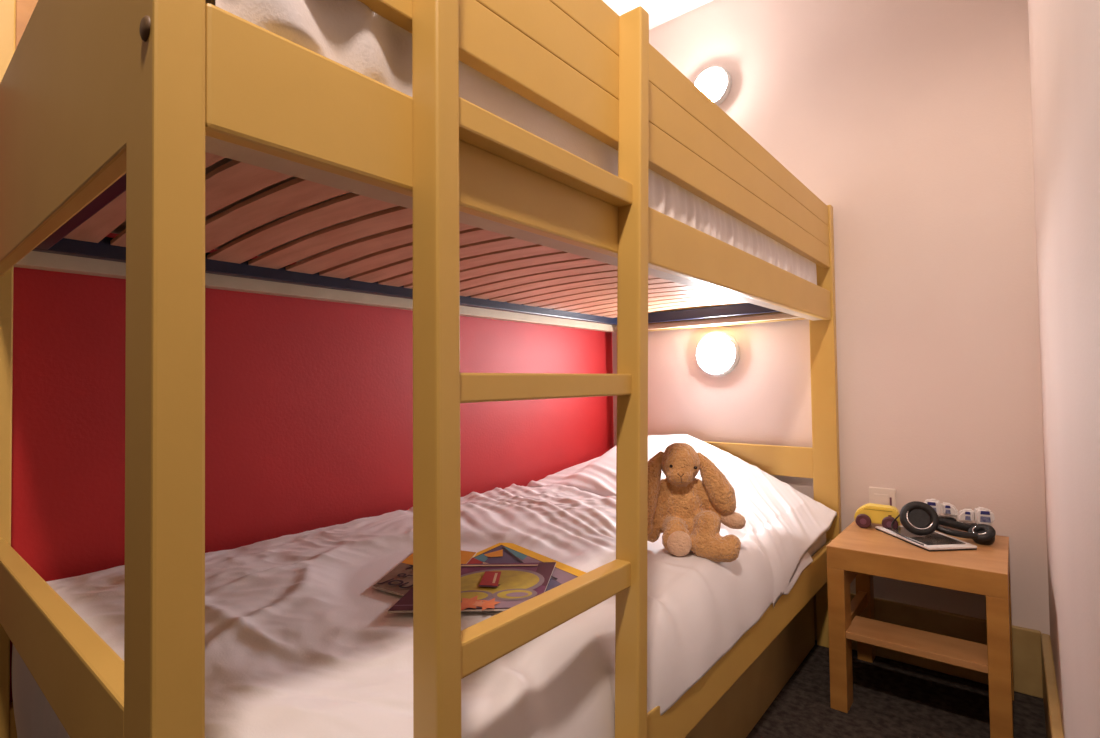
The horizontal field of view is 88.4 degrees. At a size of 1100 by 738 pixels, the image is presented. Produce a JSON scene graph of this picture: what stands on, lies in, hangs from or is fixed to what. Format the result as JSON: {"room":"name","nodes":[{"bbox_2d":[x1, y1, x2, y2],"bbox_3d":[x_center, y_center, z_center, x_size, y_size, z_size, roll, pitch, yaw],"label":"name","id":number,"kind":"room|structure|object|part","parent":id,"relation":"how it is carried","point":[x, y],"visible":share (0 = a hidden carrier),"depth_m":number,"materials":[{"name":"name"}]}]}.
{"room":"children's bedroom","nodes":[
{"label":"children's bedroom","id":0,"kind":"room"},
{"bbox_2d":[9,233,613,702],"bbox_3d":[-0.906,-0.283,1.392,0.100,2.660,3.698,-2,-2,39],"label":"wall","id":1,"kind":"structure","parent":0,"point":[309,402],"depth_m":1.50,"materials":[{"name":"red paint"}]},
{"bbox_2d":[603,0,712,29],"bbox_3d":[0.186,-1.701,0.515,2.975,0.100,3.898,-2,-2,39],"label":"ceiling","id":2,"kind":"structure","parent":0,"point":[660,12],"depth_m":2.51,"materials":[{"name":"white paint"}]},
{"bbox_2d":[612,0,1049,634],"bbox_3d":[0.959,-0.287,2.318,1.811,2.660,0.100,-2,-2,39],"label":"wall","id":3,"kind":"structure","parent":0,"point":[911,120],"depth_m":2.01,"materials":[{"name":"beige paint"}]},
{"bbox_2d":[694,66,731,105],"bbox_3d":[0.692,-1.225,2.450,0.176,0.176,0.054,-2,-2,39],"label":"wall lamp","id":4,"kind":"object","parent":3,"relation":"attached to","point":[715,82],"visible":0.7,"depth_m":2.42,"materials":[{"name":"white glass"}]},
{"bbox_2d":[696,70,726,101],"bbox_3d":[0.688,-1.225,2.446,0.144,0.144,0.042,-2,-2,39],"label":"diffuser","id":5,"kind":"object","parent":4,"relation":"attached to","point":[713,83],"depth_m":2.42,"materials":[{"name":"white glass"}]},
{"bbox_2d":[695,331,739,376],"bbox_3d":[0.708,-0.066,2.422,0.196,0.196,0.054,-2,-2,39],"label":"wall lamp","id":6,"kind":"object","parent":3,"relation":"attached to","point":[717,353],"visible":1,"depth_m":2.40,"materials":[{"name":"white glass"}]},
{"bbox_2d":[699,335,733,371],"bbox_3d":[0.704,-0.066,2.417,0.161,0.161,0.042,-2,-2,39],"label":"diffuser","id":7,"kind":"object","parent":6,"relation":"attached to","point":[716,352],"depth_m":2.40,"materials":[{"name":"white glass"}]},
{"bbox_2d":[869,487,895,506],"bbox_3d":[1.198,0.471,2.040,0.084,0.084,0.012,-2,-2,39],"label":"wall socket","id":8,"kind":"object","parent":3,"relation":"attached to","point":[883,496],"visible":0.68,"depth_m":2.04,"materials":[{"name":"white plastic"}]},
{"bbox_2d":[814,592,1042,698],"bbox_3d":[0.923,0.940,2.256,1.571,0.205,0.018,-2,-2,39],"label":"baseboard","id":9,"kind":"structure","parent":3,"relation":"attached to","point":[1027,657],"depth_m":1.89,"materials":[{"name":"yellow wood"}]},
{"bbox_2d":[746,640,1046,737],"bbox_3d":[0.225,1.058,0.447,2.975,0.100,3.898,-2,-2,39],"label":"floor","id":10,"kind":"structure","parent":0,"point":[892,698],"depth_m":1.72,"materials":[{"name":"grey carpet"}]},
{"bbox_2d":[0,0,841,737],"bbox_3d":[0.015,0.064,1.587,1.039,1.950,2.190,-2,-2,39],"label":"bunk bed","id":11,"kind":"object","parent":10,"relation":"on","point":[113,112],"visible":0.94,"depth_m":0.76,"materials":[{"name":"yellow paint"}]},
{"bbox_3d":[-1.046,0.066,1.069,0.055,1.950,0.038,-2,-2,39],"label":"post","id":12,"kind":"part","parent":11,"relation":"part of","materials":[{"name":"yellow paint"}]},
{"bbox_3d":[-0.351,0.701,1.880,0.038,0.110,2.110,-2,-2,39],"label":"rail","id":13,"kind":"part","parent":11,"relation":"part of","materials":[{"name":"yellow paint"}]},
{"bbox_3d":[-0.682,-0.251,0.832,0.695,0.038,0.027,-2,-2,39],"label":"slat frame","id":14,"kind":"part","parent":11,"relation":"part of","materials":[{"name":"brown wood"}]},
{"bbox_3d":[-0.325,0.166,0.476,0.074,1.700,0.038,-2,-2,39],"label":"post","id":15,"kind":"part","parent":11,"relation":"part of","materials":[{"name":"yellow paint"}]},
{"bbox_2d":[111,0,395,267],"bbox_3d":[-0.003,-0.342,1.602,0.884,0.118,2.057,-2,-2,39],"label":"mattress","id":16,"kind":"object","parent":11,"relation":"on","point":[121,227],"visible":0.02,"depth_m":1.04,"materials":[{"name":"fabric"}]},
{"bbox_2d":[215,0,816,284],"bbox_3d":[0.001,-0.340,1.568,0.913,0.156,2.020,-2,-2,39],"label":"fitted sheet","id":17,"kind":"object","parent":16,"relation":"on","point":[348,33],"visible":0.25,"depth_m":0.75,"materials":[{"name":"white fabric"}]},
{"bbox_3d":[-0.364,-0.218,1.902,0.038,0.060,2.110,-2,-2,39],"label":"rail","id":18,"kind":"part","parent":11,"relation":"part of","materials":[{"name":"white wood"}]},
{"bbox_3d":[-0.316,-0.234,1.850,0.030,0.043,2.067,-2,-2,39],"label":"slat frame","id":19,"kind":"part","parent":11,"relation":"part of","materials":[{"name":"blue metal"}]},
{"bbox_3d":[0.370,-0.247,1.300,0.022,0.108,2.110,-2,-2,39],"label":"rail","id":20,"kind":"part","parent":11,"relation":"part of","materials":[{"name":"yellow paint"}]},
{"bbox_3d":[0.367,-0.504,1.307,0.022,0.229,2.110,-2,-2,39],"label":"guard rail","id":21,"kind":"part","parent":11,"relation":"part of","materials":[{"name":"yellow paint"}]},
{"bbox_3d":[0.644,-0.235,2.371,0.795,0.043,0.030,-2,-2,39],"label":"slat frame","id":22,"kind":"part","parent":11,"relation":"part of","materials":[{"name":"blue metal"}]},
{"bbox_3d":[0.383,0.676,1.278,0.022,0.110,2.110,-2,-2,39],"label":"rail","id":23,"kind":"part","parent":11,"relation":"part of","materials":[{"name":"yellow paint"}]},
{"bbox_3d":[0.321,0.878,1.326,0.020,0.300,2.110,-2,-2,39],"label":"panel","id":24,"kind":"part","parent":11,"relation":"part of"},
{"bbox_2d":[808,532,825,555],"bbox_3d":[0.020,0.596,1.582,0.905,0.115,2.075,-2,-2,39],"label":"mattress","id":25,"kind":"object","parent":11,"relation":"on","point":[821,541],"visible":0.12,"depth_m":2.00,"materials":[{"name":"fabric"}]},
{"bbox_2d":[12,484,812,737],"bbox_3d":[-0.087,0.556,1.442,0.966,0.441,1.780,-2,-2,39],"label":"sheet","id":26,"kind":"object","parent":25,"relation":"on","point":[300,641],"visible":0.47,"depth_m":0.98,"materials":[{"name":"white fabric"}]},
{"bbox_2d":[373,550,475,595],"bbox_3d":[-0.265,0.431,1.214,0.149,0.006,0.350,-1,-1,8],"label":"comic","id":27,"kind":"object","parent":26,"relation":"on","point":[399,581],"visible":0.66,"depth_m":1.16,"materials":[{"name":"paper"}]},
{"bbox_2d":[467,543,585,591],"bbox_3d":[-0.070,0.432,1.213,0.210,0.006,0.426,0,-2,-37],"label":"comic","id":28,"kind":"object","parent":26,"relation":"on","point":[562,573],"visible":0.41,"depth_m":1.28,"materials":[{"name":"paper"}]},
{"bbox_2d":[388,562,555,612],"bbox_3d":[-0.134,0.421,1.111,0.258,0.009,0.291,-1,-1,8],"label":"comic","id":29,"kind":"object","parent":28,"relation":"on","point":[489,586],"visible":0.73,"depth_m":1.09,"materials":[{"name":"paper"}]},
{"bbox_2d":[647,442,745,561],"bbox_3d":[0.353,0.333,1.452,0.267,0.282,0.180,-2,-2,38],"label":"rabbit","id":30,"kind":"object","parent":26,"relation":"on","point":[689,511],"visible":0.9,"depth_m":1.44},
{"bbox_2d":[526,434,836,606],"bbox_3d":[0.451,0.469,2.099,0.962,0.386,0.722,-2,-2,39],"label":"pillow","id":31,"kind":"object","parent":25,"relation":"on","point":[784,522],"visible":0.62,"depth_m":2.00,"materials":[{"name":"white fabric"}]},
{"bbox_3d":[1.039,0.212,2.136,0.086,1.652,0.039,-2,-2,39],"label":"post","id":32,"kind":"part","parent":11,"relation":"part of","materials":[{"name":"yellow paint"}]},
{"bbox_2d":[826,520,1013,737],"bbox_3d":[1.157,0.782,1.760,0.432,0.490,0.445,-2,-2,39],"label":"nightstand","id":33,"kind":"object","parent":10,"relation":"on","point":[857,553],"visible":0.98,"depth_m":1.64,"materials":[{"name":"brown wood"}]},
{"bbox_3d":[0.893,0.818,1.740,0.047,0.425,0.080,-2,-2,39],"label":"leg","id":34,"kind":"part","parent":33,"relation":"part of","materials":[{"name":"brown wood"}]},
{"bbox_3d":[1.012,0.647,1.893,0.027,0.080,0.305,-2,-2,39],"label":"rail","id":35,"kind":"part","parent":33,"relation":"part of","materials":[{"name":"brown wood"}]},
{"bbox_3d":[1.015,0.810,1.889,0.027,0.045,0.305,-2,-2,39],"label":"rail","id":36,"kind":"part","parent":33,"relation":"part of","materials":[{"name":"brown wood"}]},
{"bbox_3d":[1.130,0.822,2.030,0.047,0.425,0.060,-2,-2,39],"label":"leg","id":37,"kind":"part","parent":33,"relation":"part of","materials":[{"name":"brown wood"}]},
{"bbox_2d":[854,503,900,528],"bbox_3d":[1.121,0.504,1.938,0.136,0.076,0.090,-2,-2,33],"label":"toy car","id":38,"kind":"object","parent":33,"relation":"on","point":[869,513],"visible":0.93,"depth_m":1.92,"materials":[{"name":"yellow paint"}]},
{"bbox_2d":[846,616,987,672],"bbox_3d":[1.067,0.796,1.650,0.344,0.020,0.149,-2,-2,39],"label":"shelf","id":39,"kind":"object","parent":33,"relation":"attached to","point":[971,655],"depth_m":1.63,"materials":[{"name":"brown wood"}]},
{"bbox_2d":[875,525,976,551],"bbox_3d":[1.181,0.531,1.789,0.155,0.012,0.257,-1,-1,-3],"label":"tablet","id":40,"kind":"object","parent":33,"relation":"on","point":[935,541],"visible":0.8,"depth_m":1.73,"materials":[{"name":"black plastic"}]},
{"bbox_2d":[891,501,995,545],"bbox_3d":[1.219,0.480,1.784,0.262,0.121,0.196,-1,-1,-6],"label":"headphones","id":41,"kind":"object","parent":40,"relation":"on","point":[918,518],"visible":1,"depth_m":1.77,"materials":[{"name":"black plastic"}]},
{"bbox_2d":[900,501,938,535],"bbox_3d":[1.166,0.472,1.787,0.105,0.104,0.076,-2,-2,39],"label":"ear cup","id":42,"kind":"object","parent":41,"relation":"on","point":[918,518],"depth_m":1.78,"materials":[{"name":"black plastic"}]},
{"bbox_3d":[1.275,0.493,1.790,0.156,0.053,0.012,-1,-2,26],"label":"arm","id":43,"kind":"part","parent":41,"relation":"part of"},
{"bbox_2d":[968,524,995,544],"bbox_3d":[1.321,0.507,1.730,0.068,0.061,0.068,-2,-2,39],"label":"ear cup","id":44,"kind":"object","parent":41,"relation":"on","point":[983,534],"depth_m":1.71,"materials":[{"name":"black plastic"}]},
{"bbox_2d":[924,499,957,520],"bbox_3d":[1.286,0.468,1.864,0.096,0.072,0.043,-2,-2,33],"label":"bus","id":45,"kind":"object","parent":33,"relation":"on","point":[948,509],"visible":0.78,"depth_m":1.85,"materials":[{"name":"white plastic"}]},
{"bbox_2d":[956,507,994,524],"bbox_3d":[1.357,0.477,1.805,0.096,0.072,0.043,-2,-2,29],"label":"bus","id":46,"kind":"object","parent":33,"relation":"on","point":[981,515],"visible":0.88,"depth_m":1.79,"materials":[{"name":"white plastic"}]},
{"bbox_3d":[1.190,0.808,1.496,0.047,0.425,0.080,-2,-2,39],"label":"leg","id":47,"kind":"part","parent":33,"relation":"part of","materials":[{"name":"brown wood"}]},
{"bbox_3d":[1.428,0.811,1.786,0.047,0.425,0.060,-2,-2,39],"label":"leg","id":48,"kind":"part","parent":33,"relation":"part of","materials":[{"name":"brown wood"}]},
{"bbox_2d":[1028,0,1099,737],"bbox_3d":[0.980,-0.319,1.010,0.120,2.660,1.898,-2,-2,39],"label":"wall","id":49,"kind":"structure","parent":0,"point":[1064,35],"depth_m":0.85,"materials":[{"name":"beige paint"}]},
{"bbox_2d":[1041,633,1063,737],"bbox_3d":[0.936,0.910,1.018,0.022,0.205,1.880,-2,-2,39],"label":"baseboard","id":50,"kind":"structure","parent":49,"relation":"attached to","point":[1052,711],"depth_m":1.46,"materials":[{"name":"yellow wood"}]}
]}

